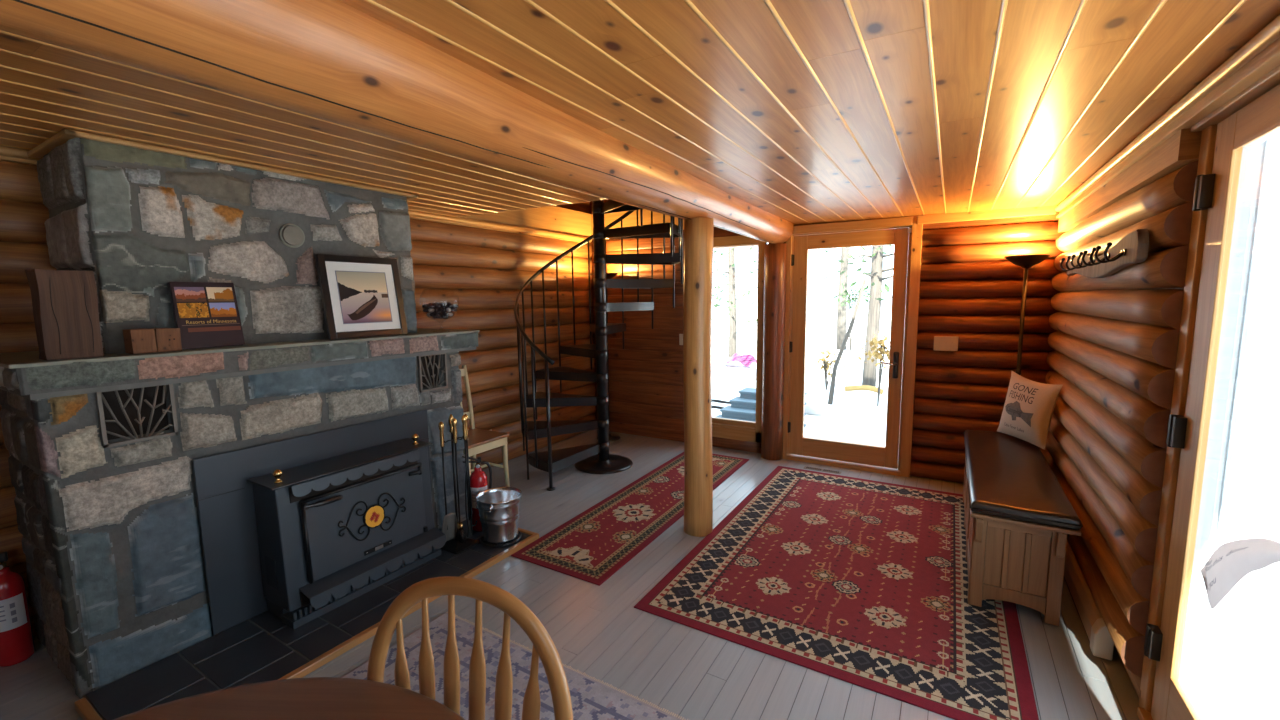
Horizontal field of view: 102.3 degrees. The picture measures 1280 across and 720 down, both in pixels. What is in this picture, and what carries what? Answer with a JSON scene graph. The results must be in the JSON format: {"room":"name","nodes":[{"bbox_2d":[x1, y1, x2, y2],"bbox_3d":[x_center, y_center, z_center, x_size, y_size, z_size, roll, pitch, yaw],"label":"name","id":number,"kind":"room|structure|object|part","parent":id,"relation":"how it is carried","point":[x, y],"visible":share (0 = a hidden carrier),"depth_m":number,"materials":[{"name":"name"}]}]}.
{"room":"log cabin interior","nodes":[
{"label":"log cabin interior","id":0,"kind":"room"},
{"bbox_2d":[0,160,595,636],"bbox_3d":[-2.562,-0.045,2.785,0.305,2.700,7.700,3,8,31],"label":"wall","id":1,"kind":"structure","parent":0,"point":[487,269],"depth_m":4.47,"materials":[{"name":"brown wood"}]},
{"bbox_2d":[0,146,591,242],"bbox_3d":[-2.438,-0.936,2.598,0.061,0.070,7.300,3,8,31],"label":"trim","id":2,"kind":"structure","parent":1,"relation":"attached to","point":[9,154],"depth_m":4.24,"materials":[{"name":"brown wood"}]},
{"bbox_2d":[557,199,609,213],"bbox_3d":[-0.097,-2.124,4.187,2.880,1.360,2.730,3,8,31],"label":"wall","id":3,"kind":"structure","parent":0,"point":[586,207],"depth_m":5.64,"materials":[{"name":"brown wood"}]},
{"bbox_2d":[456,206,684,236],"bbox_3d":[-0.176,-1.321,4.435,2.050,0.290,1.960,3,8,31],"label":"trim","id":4,"kind":"structure","parent":3,"relation":"attached to","point":[552,218],"depth_m":5.25,"materials":[{"name":"brown wood"}]},
{"bbox_2d":[0,429,1268,719],"bbox_3d":[-0.626,1.368,1.787,4.829,0.120,7.900,3,8,31],"label":"floor","id":5,"kind":"structure","parent":0,"point":[597,631],"depth_m":2.21,"materials":[{"name":"grey wood"}]},
{"bbox_2d":[0,551,35,666],"bbox_3d":[-2.689,1.036,2.168,0.148,0.500,0.114,-6,9,-39],"label":"fire extinguisher","id":6,"kind":"object","parent":5,"relation":"on","point":[17,644],"visible":1,"depth_m":2.16,"materials":[{"name":"metal"}]},
{"bbox_3d":[-2.706,0.819,2.132,0.114,0.060,0.024,-6,9,-39],"label":"lever","id":7,"kind":"part","parent":6,"relation":"part of","materials":[{"name":"black metal"}]},
{"bbox_2d":[0,602,17,622],"bbox_3d":[-2.650,1.060,2.139,0.079,0.085,0.015,-5,8,-30],"label":"print","id":8,"kind":"object","parent":6,"relation":"attached to","point":[8,610],"depth_m":2.15,"materials":[{"name":"grey paper"}]},
{"bbox_2d":[0,137,478,698],"bbox_3d":[-1.935,0.109,2.847,0.772,2.164,2.060,3,8,31],"label":"stone fireplace","id":9,"kind":"object","parent":5,"relation":"on","point":[103,450],"visible":0.75,"depth_m":2.20,"materials":[{"name":"grey stone"}]},
{"bbox_2d":[25,269,103,359],"bbox_3d":[-2.149,-0.171,1.933,0.124,0.326,0.154,3,8,31],"label":"wooden box","id":10,"kind":"object","parent":9,"relation":"on","point":[64,302],"visible":1,"depth_m":1.90,"materials":[{"name":"brown wood"}]},
{"bbox_2d":[95,384,178,447],"bbox_3d":[-2.021,0.214,2.079,0.020,0.228,0.226,3,8,31],"label":"vent grille","id":11,"kind":"object","parent":9,"relation":"attached to","point":[101,432],"depth_m":2.08,"materials":[{"name":"grey metal"}]},
{"bbox_2d":[123,328,181,353],"bbox_3d":[-2.022,-0.082,2.141,0.103,0.098,0.156,3,8,31],"label":"timber offcut","id":12,"kind":"object","parent":9,"relation":"on","point":[140,340],"visible":1,"depth_m":2.10,"materials":[{"name":"brown wood"}]},
{"bbox_2d":[167,282,244,349],"bbox_3d":[-1.934,-0.202,2.308,0.082,0.291,0.232,3,8,31],"label":"book","id":13,"kind":"object","parent":9,"relation":"on","point":[206,314],"visible":1,"depth_m":2.29,"materials":[{"name":"paper"}]},
{"bbox_2d":[27,129,417,199],"bbox_3d":[-2.024,-0.952,2.724,0.600,0.020,1.505,3,8,31],"label":"trim","id":14,"kind":"structure","parent":9,"relation":"attached to","point":[63,136],"depth_m":2.22,"materials":[{"name":"brown wood"}]},
{"bbox_2d":[0,328,478,368],"bbox_3d":[-1.929,-0.105,2.817,0.752,0.014,2.060,3,8,31],"label":"mantel shelf","id":15,"kind":"object","parent":9,"relation":"attached to","point":[28,359],"depth_m":2.29,"materials":[{"name":"grey stone"}]},
{"bbox_2d":[315,254,407,339],"bbox_3d":[-1.548,-0.355,2.901,0.084,0.450,0.455,3,8,31],"label":"picture frame","id":16,"kind":"object","parent":9,"relation":"on","point":[362,296],"visible":1,"depth_m":2.88,"materials":[{"name":"black wood"}]},
{"bbox_2d":[336,271,391,322],"bbox_3d":[-1.546,-0.353,2.900,0.039,0.279,0.279,3,8,31],"label":"photo","id":17,"kind":"object","parent":16,"relation":"attached to","point":[361,296],"depth_m":2.89,"materials":[{"name":"paper"}]},
{"bbox_2d":[417,353,447,392],"bbox_3d":[-1.307,0.074,3.256,0.020,0.233,0.200,3,8,31],"label":"vent grille","id":18,"kind":"object","parent":9,"relation":"attached to","point":[443,387],"depth_m":3.26,"materials":[{"name":"grey metal"}]},
{"bbox_2d":[74,520,538,719],"bbox_3d":[-1.387,1.203,2.605,0.596,0.033,1.920,3,8,31],"label":"hearth","id":19,"kind":"object","parent":5,"relation":"on","point":[261,648],"visible":0.52,"depth_m":2.21,"materials":[{"name":"tile"}]},
{"bbox_2d":[193,409,445,634],"bbox_3d":[-1.474,0.777,2.670,0.346,0.809,1.159,3,8,31],"label":"fireplace insert","id":20,"kind":"object","parent":19,"relation":"on","point":[297,529],"visible":1,"depth_m":2.46,"materials":[{"name":"black metal"}]},
{"bbox_3d":[-1.714,0.987,2.397,0.100,0.140,0.003,3,8,31],"label":"plate","id":21,"kind":"part","parent":20,"relation":"part of","materials":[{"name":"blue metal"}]},
{"bbox_3d":[-1.645,0.524,2.341,0.040,0.062,0.040,3,8,31],"label":"finial knob","id":22,"kind":"part","parent":20,"relation":"part of","materials":[{"name":"gold metal"}]},
{"bbox_3d":[-1.504,0.521,2.676,0.242,0.012,0.825,3,8,31],"label":"plate","id":23,"kind":"part","parent":20,"relation":"part of","materials":[{"name":"black metal"}]},
{"bbox_2d":[253,447,433,611],"bbox_3d":[-1.483,0.817,2.700,0.284,0.582,0.785,3,8,31],"label":"stove","id":24,"kind":"object","parent":20,"relation":"in","point":[327,520],"depth_m":2.51,"materials":[{"name":"black metal"}]},
{"bbox_2d":[267,546,440,628],"bbox_3d":[-1.483,1.140,2.746,0.268,0.071,0.795,3,8,31],"label":"grille","id":25,"kind":"object","parent":20,"relation":"attached to","point":[299,615],"depth_m":2.49,"materials":[{"name":"black metal"}]},
{"bbox_3d":[-1.400,0.564,2.606,0.014,0.057,0.655,3,8,31],"label":"scalloped trim","id":26,"kind":"part","parent":20,"relation":"part of","materials":[{"name":"black metal"}]},
{"bbox_3d":[-1.281,0.449,2.940,0.040,0.062,0.040,3,8,31],"label":"finial knob","id":27,"kind":"part","parent":20,"relation":"part of","materials":[{"name":"gold metal"}]},
{"bbox_2d":[440,414,479,554],"bbox_3d":[-1.109,0.721,3.088,0.180,0.814,0.171,3,8,31],"label":"stand","id":28,"kind":"object","parent":19,"relation":"on","point":[451,546],"visible":0.69,"depth_m":3.08,"materials":[{"name":"black metal"}]},
{"bbox_2d":[438,422,456,541],"bbox_3d":[-1.140,0.716,3.021,0.048,0.727,0.110,3,8,31],"label":"shovel","id":29,"kind":"object","parent":28,"relation":"hanging from","point":[449,527],"visible":0.87,"depth_m":3.04,"materials":[{"name":"black metal"}]},
{"bbox_2d":[451,418,466,543],"bbox_3d":[-1.068,0.707,3.021,0.077,0.755,0.038,3,8,31],"label":"brush","id":30,"kind":"object","parent":28,"relation":"hanging from","point":[460,531],"visible":1,"depth_m":3.03,"materials":[{"name":"black metal"}]},
{"bbox_2d":[461,415,472,536],"bbox_3d":[-1.042,0.701,3.109,0.041,0.756,0.032,-4,7,-23],"label":"tongs","id":31,"kind":"object","parent":28,"relation":"hanging from","point":[463,418],"visible":1,"depth_m":3.11,"materials":[{"name":"black metal"}]},
{"bbox_2d":[464,414,476,530],"bbox_3d":[-1.047,0.704,3.189,0.032,0.765,0.062,3,8,31],"label":"poker","id":32,"kind":"object","parent":28,"relation":"hanging from","point":[466,415],"visible":0.52,"depth_m":3.16,"materials":[{"name":"black metal"}]},
{"bbox_2d":[462,455,491,531],"bbox_3d":[-1.044,0.850,3.332,0.159,0.500,0.114,1,7,10],"label":"fire extinguisher","id":33,"kind":"object","parent":19,"relation":"on","point":[478,480],"visible":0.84,"depth_m":3.29,"materials":[{"name":"metal"}]},
{"bbox_3d":[-1.075,0.633,3.294,0.114,0.060,0.024,-3,7,-21],"label":"lever","id":34,"kind":"part","parent":33,"relation":"part of","materials":[{"name":"black metal"}]},
{"bbox_2d":[480,530,520,546],"bbox_3d":[-0.866,1.105,3.212,0.251,0.016,0.250,3,8,31],"label":"trivet","id":35,"kind":"object","parent":19,"relation":"on","point":[519,532],"visible":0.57,"depth_m":3.13,"materials":[{"name":"black metal"}]},
{"bbox_2d":[476,487,521,543],"bbox_3d":[-0.869,0.963,3.195,0.278,0.268,0.279,3,8,31],"label":"bucket","id":36,"kind":"object","parent":35,"relation":"on","point":[498,507],"visible":1,"depth_m":3.11,"materials":[{"name":"metal"}]},
{"bbox_2d":[460,365,509,486],"bbox_3d":[-1.328,0.562,3.974,0.462,0.988,0.425,3,8,31],"label":"chair","id":37,"kind":"object","parent":5,"relation":"on","point":[479,440],"visible":0.48,"depth_m":4.04,"materials":[{"name":"beige paint"}]},
{"bbox_3d":[-1.393,0.533,4.224,0.091,0.988,0.024,3,8,31],"label":"post","id":38,"kind":"part","parent":37,"relation":"part of","materials":[{"name":"beige paint"}]},
{"bbox_3d":[-1.301,0.600,3.962,0.400,0.023,0.425,3,8,31],"label":"seat","id":39,"kind":"part","parent":37,"relation":"part of","materials":[{"name":"brown wood"}]},
{"bbox_3d":[-1.057,0.821,4.058,0.038,0.444,0.034,3,8,31],"label":"leg","id":40,"kind":"part","parent":37,"relation":"part of","materials":[{"name":"beige paint"}]},
{"bbox_2d":[340,612,687,719],"bbox_3d":[-0.532,1.414,0.837,2.430,0.006,2.473,3,8,31],"label":"rug","id":41,"kind":"object","parent":5,"relation":"on","point":[591,699],"visible":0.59,"depth_m":2.04,"materials":[{"name":"fabric"}]},
{"bbox_2d":[113,677,464,719],"bbox_3d":[-0.652,1.075,0.554,1.112,0.730,1.112,3,8,31],"label":"dining table","id":42,"kind":"object","parent":41,"relation":"on","point":[315,698],"visible":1,"depth_m":0.98,"materials":[{"name":"brown wood"}]},
{"bbox_2d":[367,576,572,719],"bbox_3d":[-0.403,0.929,0.894,0.478,0.938,0.440,1,7,16],"label":"chair","id":43,"kind":"object","parent":41,"relation":"on","point":[544,648],"visible":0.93,"depth_m":1.03,"materials":[{"name":"brown wood"}]},
{"bbox_2d":[514,200,682,490],"bbox_3d":[-0.353,-0.701,4.521,1.481,3.452,1.491,3,8,31],"label":"spiral staircase","id":44,"kind":"structure","parent":5,"relation":"on","point":[584,458],"depth_m":4.57,"materials":[{"name":"black metal"}]},
{"bbox_3d":[-0.716,0.506,4.057,0.072,1.060,0.071,3,8,31],"label":"newel post","id":45,"kind":"part","parent":44,"relation":"part of","materials":[{"name":"black metal"}]},
{"bbox_3d":[-0.357,-1.228,4.463,1.481,2.392,1.481,3,8,31],"label":"handrail","id":46,"kind":"part","parent":44,"relation":"part of","materials":[{"name":"black metal"}]},
{"bbox_3d":[-0.331,0.932,4.718,0.530,0.049,0.530,3,8,31],"label":"plate","id":47,"kind":"part","parent":44,"relation":"part of","materials":[{"name":"black metal"}]},
{"bbox_2d":[593,273,619,440],"bbox_3d":[-0.352,-0.030,5.504,0.268,1.776,0.268,3,8,31],"label":"floor lamp","id":48,"kind":"object","parent":5,"relation":"on","point":[612,437],"visible":0.3,"depth_m":5.52,"materials":[{"name":"black metal"}]},
{"bbox_3d":[-0.362,-0.864,5.406,0.268,0.088,0.268,3,8,31],"label":"lamp shade","id":49,"kind":"part","parent":48,"relation":"part of","materials":[{"name":"black metal"}]},
{"bbox_2d":[511,452,748,585],"bbox_3d":[0.128,1.042,3.927,0.672,0.006,2.451,3,8,31],"label":"runner rug","id":50,"kind":"object","parent":5,"relation":"on","point":[593,545],"visible":0.76,"depth_m":3.42,"materials":[{"name":"red fabric"}]},
{"bbox_2d":[683,217,713,536],"bbox_3d":[0.366,0.129,3.245,0.189,1.976,0.190,3,8,31],"label":"support post","id":51,"kind":"object","parent":5,"relation":"on","point":[698,231],"visible":0.99,"depth_m":3.17,"materials":[{"name":"brown wood"}]},
{"bbox_2d":[761,243,786,459],"bbox_3d":[1.236,-0.062,4.766,0.200,1.974,0.200,3,8,31],"label":"post","id":52,"kind":"object","parent":5,"relation":"on","point":[775,255],"visible":0.98,"depth_m":4.68,"materials":[{"name":"brown wood"}]},
{"bbox_2d":[804,466,840,473],"bbox_3d":[1.587,0.958,4.492,0.310,0.004,0.060,3,8,31],"label":"floor vent","id":53,"kind":"object","parent":5,"relation":"in","point":[805,467],"visible":1,"depth_m":4.48,"materials":[{"name":"beige metal"}]},
{"bbox_2d":[634,466,1038,719],"bbox_3d":[1.287,1.118,3.156,1.597,0.006,2.455,3,8,31],"label":"area rug","id":54,"kind":"object","parent":5,"relation":"on","point":[863,583],"visible":0.91,"depth_m":2.59,"materials":[{"name":"red fabric"}]},
{"bbox_2d":[963,457,1081,625],"bbox_3d":[2.140,0.883,3.023,0.405,0.468,1.576,3,8,31],"label":"storage bench","id":55,"kind":"object","parent":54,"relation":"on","point":[1020,562],"visible":0.59,"depth_m":2.40,"materials":[{"name":"brown wood"}]},
{"bbox_3d":[2.235,0.791,3.518,0.010,0.270,0.411,3,8,31],"label":"slatted panel","id":56,"kind":"part","parent":55,"relation":"part of","materials":[{"name":"brown wood"}]},
{"bbox_3d":[1.987,0.842,3.110,0.010,0.270,0.411,3,8,31],"label":"slatted panel","id":57,"kind":"part","parent":55,"relation":"part of","materials":[{"name":"brown wood"}]},
{"bbox_3d":[1.989,0.884,3.116,0.022,0.448,1.500,3,8,31],"label":"frame","id":58,"kind":"part","parent":55,"relation":"part of","materials":[{"name":"brown wood"}]},
{"bbox_3d":[1.740,0.893,2.702,0.010,0.270,0.411,3,8,31],"label":"slatted panel","id":59,"kind":"part","parent":55,"relation":"part of","materials":[{"name":"brown wood"}]},
{"bbox_3d":[1.682,0.929,2.444,0.076,0.296,0.004,3,8,31],"label":"panel","id":60,"kind":"part","parent":55,"relation":"part of","materials":[{"name":"brown wood"}]},
{"bbox_3d":[1.751,0.933,2.402,0.076,0.296,0.004,3,8,31],"label":"panel","id":61,"kind":"part","parent":55,"relation":"part of","materials":[{"name":"brown wood"}]},
{"bbox_3d":[1.748,0.955,2.400,0.241,0.415,0.016,3,8,31],"label":"panel frame","id":62,"kind":"part","parent":55,"relation":"part of","materials":[{"name":"brown wood"}]},
{"bbox_2d":[964,430,1082,529],"bbox_3d":[2.131,0.616,2.986,0.413,0.066,1.569,3,8,31],"label":"bench cushion","id":63,"kind":"object","parent":55,"relation":"on","point":[1008,476],"visible":0.92,"depth_m":2.65,"materials":[{"name":"black leather"}]},
{"bbox_2d":[997,371,1062,449],"bbox_3d":[2.527,0.311,3.373,0.158,0.424,0.491,-1,7,0],"label":"throw pillow","id":64,"kind":"object","parent":63,"relation":"on","point":[1029,405],"visible":1,"depth_m":3.29,"materials":[{"name":"fabric"}]},
{"bbox_2d":[1005,401,1033,426],"bbox_3d":[2.464,0.340,3.370,0.027,0.137,0.264,-1,7,1],"label":"print","id":65,"kind":"object","parent":64,"relation":"attached to","point":[1017,413],"depth_m":3.34},
{"bbox_3d":[2.136,0.660,2.995,0.405,0.019,1.565,3,8,31],"label":"lid","id":66,"kind":"part","parent":55,"relation":"part of","materials":[{"name":"brown wood"}]},
{"bbox_3d":[1.820,0.938,2.361,0.076,0.296,0.004,3,8,31],"label":"panel","id":67,"kind":"part","parent":55,"relation":"part of","materials":[{"name":"brown wood"}]},
{"bbox_2d":[1004,254,1050,374],"bbox_3d":[2.721,0.145,3.714,0.268,1.771,0.268,3,8,31],"label":"floor lamp","id":68,"kind":"object","parent":5,"relation":"on","point":[1025,262],"visible":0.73,"depth_m":3.62,"materials":[{"name":"black metal"}]},
{"bbox_3d":[2.711,-0.686,3.616,0.268,0.088,0.268,3,8,31],"label":"lamp shade","id":69,"kind":"part","parent":68,"relation":"part of","materials":[{"name":"black metal"}]},
{"bbox_2d":[0,0,1279,225],"bbox_3d":[-0.754,-0.943,1.575,5.003,0.310,7.900,3,8,31],"label":"ceiling","id":70,"kind":"structure","parent":0,"point":[802,112],"depth_m":1.59,"materials":[{"name":"brown wood"}]},
{"bbox_2d":[0,0,793,243],"bbox_3d":[-0.613,-0.796,1.531,0.391,0.390,7.222,3,8,30],"label":"log beam","id":71,"kind":"structure","parent":70,"relation":"attached to","point":[329,60],"depth_m":1.20,"materials":[{"name":"brown wood"}]},
{"bbox_2d":[591,212,1065,482],"bbox_3d":[1.268,-0.338,4.866,4.701,2.700,0.235,3,8,31],"label":"wall","id":72,"kind":"structure","parent":0,"point":[968,290],"depth_m":4.08,"materials":[{"name":"brown wood"}]},
{"bbox_2d":[679,334,682,344],"bbox_3d":[0.433,-0.209,5.268,0.075,0.115,0.014,3,8,31],"label":"light switch","id":73,"kind":"object","parent":72,"relation":"attached to","point":[680,335],"visible":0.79,"depth_m":5.28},
{"bbox_2d":[712,235,766,442],"bbox_3d":[0.902,-0.205,5.077,0.708,1.965,0.195,3,8,31],"label":"window","id":74,"kind":"structure","parent":72,"relation":"in","point":[750,431],"depth_m":4.90,"materials":[{"name":"brown wood"}]},
{"bbox_3d":[0.917,0.624,5.178,0.563,0.075,0.185,3,8,31],"label":"sill","id":75,"kind":"part","parent":74,"relation":"part of","materials":[{"name":"brown wood"}]},
{"bbox_2d":[782,216,922,476],"bbox_3d":[1.813,-0.114,4.509,1.073,2.125,0.240,3,8,31],"label":"door","id":76,"kind":"structure","parent":72,"relation":"in","point":[894,458],"depth_m":4.37,"materials":[{"name":"brown wood"}]},
{"bbox_3d":[2.112,0.045,4.262,0.040,0.226,0.055,3,8,31],"label":"handle","id":77,"kind":"part","parent":76,"relation":"part of","materials":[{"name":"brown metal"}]},
{"bbox_2d":[933,336,958,350],"bbox_3d":[2.397,-0.129,4.043,0.165,0.115,0.014,3,8,31],"label":"light switch","id":78,"kind":"object","parent":72,"relation":"attached to","point":[941,343],"visible":1,"depth_m":4.04,"materials":[{"name":"beige plastic"}]},
{"bbox_2d":[917,206,1055,223],"bbox_3d":[2.559,-1.083,3.851,0.860,0.065,0.042,3,8,31],"label":"trim","id":79,"kind":"structure","parent":72,"relation":"attached to","point":[1045,210],"depth_m":3.83,"materials":[{"name":"brown wood"}]},
{"bbox_2d":[1040,128,1201,696],"bbox_3d":[1.130,0.170,0.571,0.183,2.700,7.700,3,8,31],"label":"wall","id":80,"kind":"structure","parent":0,"point":[1116,338],"depth_m":2.08,"materials":[{"name":"brown wood"}]},
{"bbox_2d":[1064,539,1113,659],"bbox_3d":[2.381,1.062,2.900,0.062,0.145,1.840,3,8,31],"label":"baseboard heater","id":81,"kind":"object","parent":80,"relation":"attached to","point":[1101,642],"visible":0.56,"depth_m":2.30,"materials":[{"name":"wood"}]},
{"bbox_2d":[1060,229,1148,277],"bbox_3d":[2.105,-0.463,2.428,0.106,0.158,1.357,3,8,31],"label":"coat rack","id":82,"kind":"object","parent":80,"relation":"attached to","point":[1133,248],"visible":1,"depth_m":2.07,"materials":[{"name":"brown wood"}]},
{"bbox_2d":[1055,15,1279,217],"bbox_3d":[1.092,-0.659,0.490,0.139,0.112,7.300,3,8,31],"label":"trim","id":83,"kind":"structure","parent":80,"relation":"attached to","point":[1260,55],"depth_m":1.52,"materials":[{"name":"brown wood"}]},
{"bbox_2d":[1137,65,1279,719],"bbox_3d":[1.364,0.363,0.880,0.211,2.060,2.006,3,8,31],"label":"door","id":84,"kind":"structure","parent":80,"relation":"in","point":[1231,181],"depth_m":1.58,"materials":[{"name":"brown wood"}]},
{"bbox_2d":[1201,538,1279,608],"bbox_3d":[1.461,0.523,1.231,0.031,0.313,0.371,2,7,25],"label":"paper note","id":85,"kind":"object","parent":84,"relation":"attached to","point":[1230,562],"visible":1,"depth_m":1.30,"materials":[{"name":"white paper"}]},
{"label":"outside","id":86,"kind":"structure","parent":0,"visible":0},
{"bbox_2d":[711,303,1279,719],"bbox_3d":[6.463,-0.258,10.751,60.000,1.673,65.000,3,8,31],"label":"ground","id":87,"kind":"structure","parent":86,"point":[1245,631],"depth_m":7.02,"materials":[{"name":"white snow"}]},
{"bbox_2d":[711,362,724,375],"bbox_3d":[1.613,0.229,11.513,0.568,0.336,0.432,3,8,31],"label":"rock","id":88,"kind":"object","parent":87,"relation":"on","point":[716,370],"visible":0.47,"depth_m":11.33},
{"bbox_2d":[711,399,730,408],"bbox_3d":[1.305,0.732,8.471,0.856,0.084,0.644,3,8,31],"label":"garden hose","id":89,"kind":"object","parent":87,"relation":"on","point":[712,400],"visible":0.27,"depth_m":8.70,"materials":[{"name":"black rubber"}]},
{"bbox_2d":[713,249,739,305],"bbox_3d":[2.188,-4.902,16.853,2.230,9.121,2.107,3,8,31],"label":"tree","id":90,"kind":"object","parent":87,"relation":"on","point":[715,287],"visible":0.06,"depth_m":17.28,"materials":[{"name":"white plant"}]},
{"bbox_2d":[712,247,757,356],"bbox_3d":[2.429,-4.023,13.721,1.844,8.049,2.016,0,7,7],"label":"tree","id":91,"kind":"object","parent":87,"relation":"on","point":[732,283],"visible":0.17,"depth_m":13.98,"materials":[{"name":"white plant"}]},
{"bbox_2d":[719,353,755,366],"bbox_3d":[2.343,-0.003,12.460,0.940,0.260,0.600,3,8,31],"label":"plaid blanket","id":92,"kind":"object","parent":87,"relation":"on","point":[746,360],"visible":0.98,"depth_m":12.40,"materials":[{"name":"fabric"}]},
{"bbox_2d":[742,367,755,379],"bbox_3d":[2.428,0.300,11.050,0.438,0.292,0.350,3,8,31],"label":"rock","id":93,"kind":"object","parent":87,"relation":"on","point":[750,374],"visible":0.55,"depth_m":10.94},
{"bbox_2d":[716,387,806,426],"bbox_3d":[1.842,0.743,7.640,1.280,0.450,1.030,3,8,31],"label":"steps","id":94,"kind":"structure","parent":87,"relation":"on","point":[742,407],"depth_m":7.69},
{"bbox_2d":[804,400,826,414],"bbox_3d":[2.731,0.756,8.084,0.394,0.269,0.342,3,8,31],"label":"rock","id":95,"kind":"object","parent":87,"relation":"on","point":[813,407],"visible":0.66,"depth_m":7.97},
{"bbox_2d":[816,347,846,389],"bbox_3d":[3.603,0.165,9.809,0.553,0.842,0.559,-6,8,-37],"label":"shrub","id":96,"kind":"object","parent":87,"relation":"on","point":[823,359],"visible":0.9,"depth_m":9.84,"materials":[{"name":"beige plant"}]},
{"bbox_2d":[828,280,866,404],"bbox_3d":[3.460,-0.287,8.603,0.590,2.083,0.106,-1,7,-2],"label":"trunk","id":97,"kind":"object","parent":87,"relation":"on","point":[834,371],"visible":1,"depth_m":8.57,"materials":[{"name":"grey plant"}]},
{"bbox_2d":[837,277,868,357],"bbox_3d":[5.793,-1.162,14.091,0.815,2.203,0.842,3,8,31],"label":"tree","id":98,"kind":"object","parent":87,"relation":"on","point":[846,292],"visible":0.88,"depth_m":13.98,"materials":[{"name":"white plant"}]},
{"bbox_2d":[822,245,893,386],"bbox_3d":[4.510,-3.232,9.662,1.956,7.728,2.102,3,8,31],"label":"tree","id":99,"kind":"object","parent":87,"relation":"on","point":[869,377],"visible":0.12,"depth_m":9.88,"materials":[{"name":"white plant"}]},
{"bbox_2d":[836,246,890,349],"bbox_3d":[6.313,-4.803,15.591,2.548,9.117,2.237,3,8,31],"label":"tree","id":100,"kind":"object","parent":87,"relation":"on","point":[841,314],"visible":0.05,"depth_m":15.87,"materials":[{"name":"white plant"}]},
{"bbox_2d":[844,385,883,393],"bbox_3d":[4.143,0.538,9.548,0.676,0.159,0.125,3,8,31],"label":"fallen log","id":101,"kind":"object","parent":87,"relation":"on","point":[855,387],"visible":0.95,"depth_m":9.51,"materials":[{"name":"yellow wood"}]},
{"bbox_2d":[858,329,889,405],"bbox_3d":[3.925,0.126,8.481,0.645,1.286,0.542,1,7,10],"label":"shrub","id":102,"kind":"object","parent":87,"relation":"on","point":[881,349],"visible":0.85,"depth_m":8.43,"materials":[{"name":"beige plant"}]}
]}

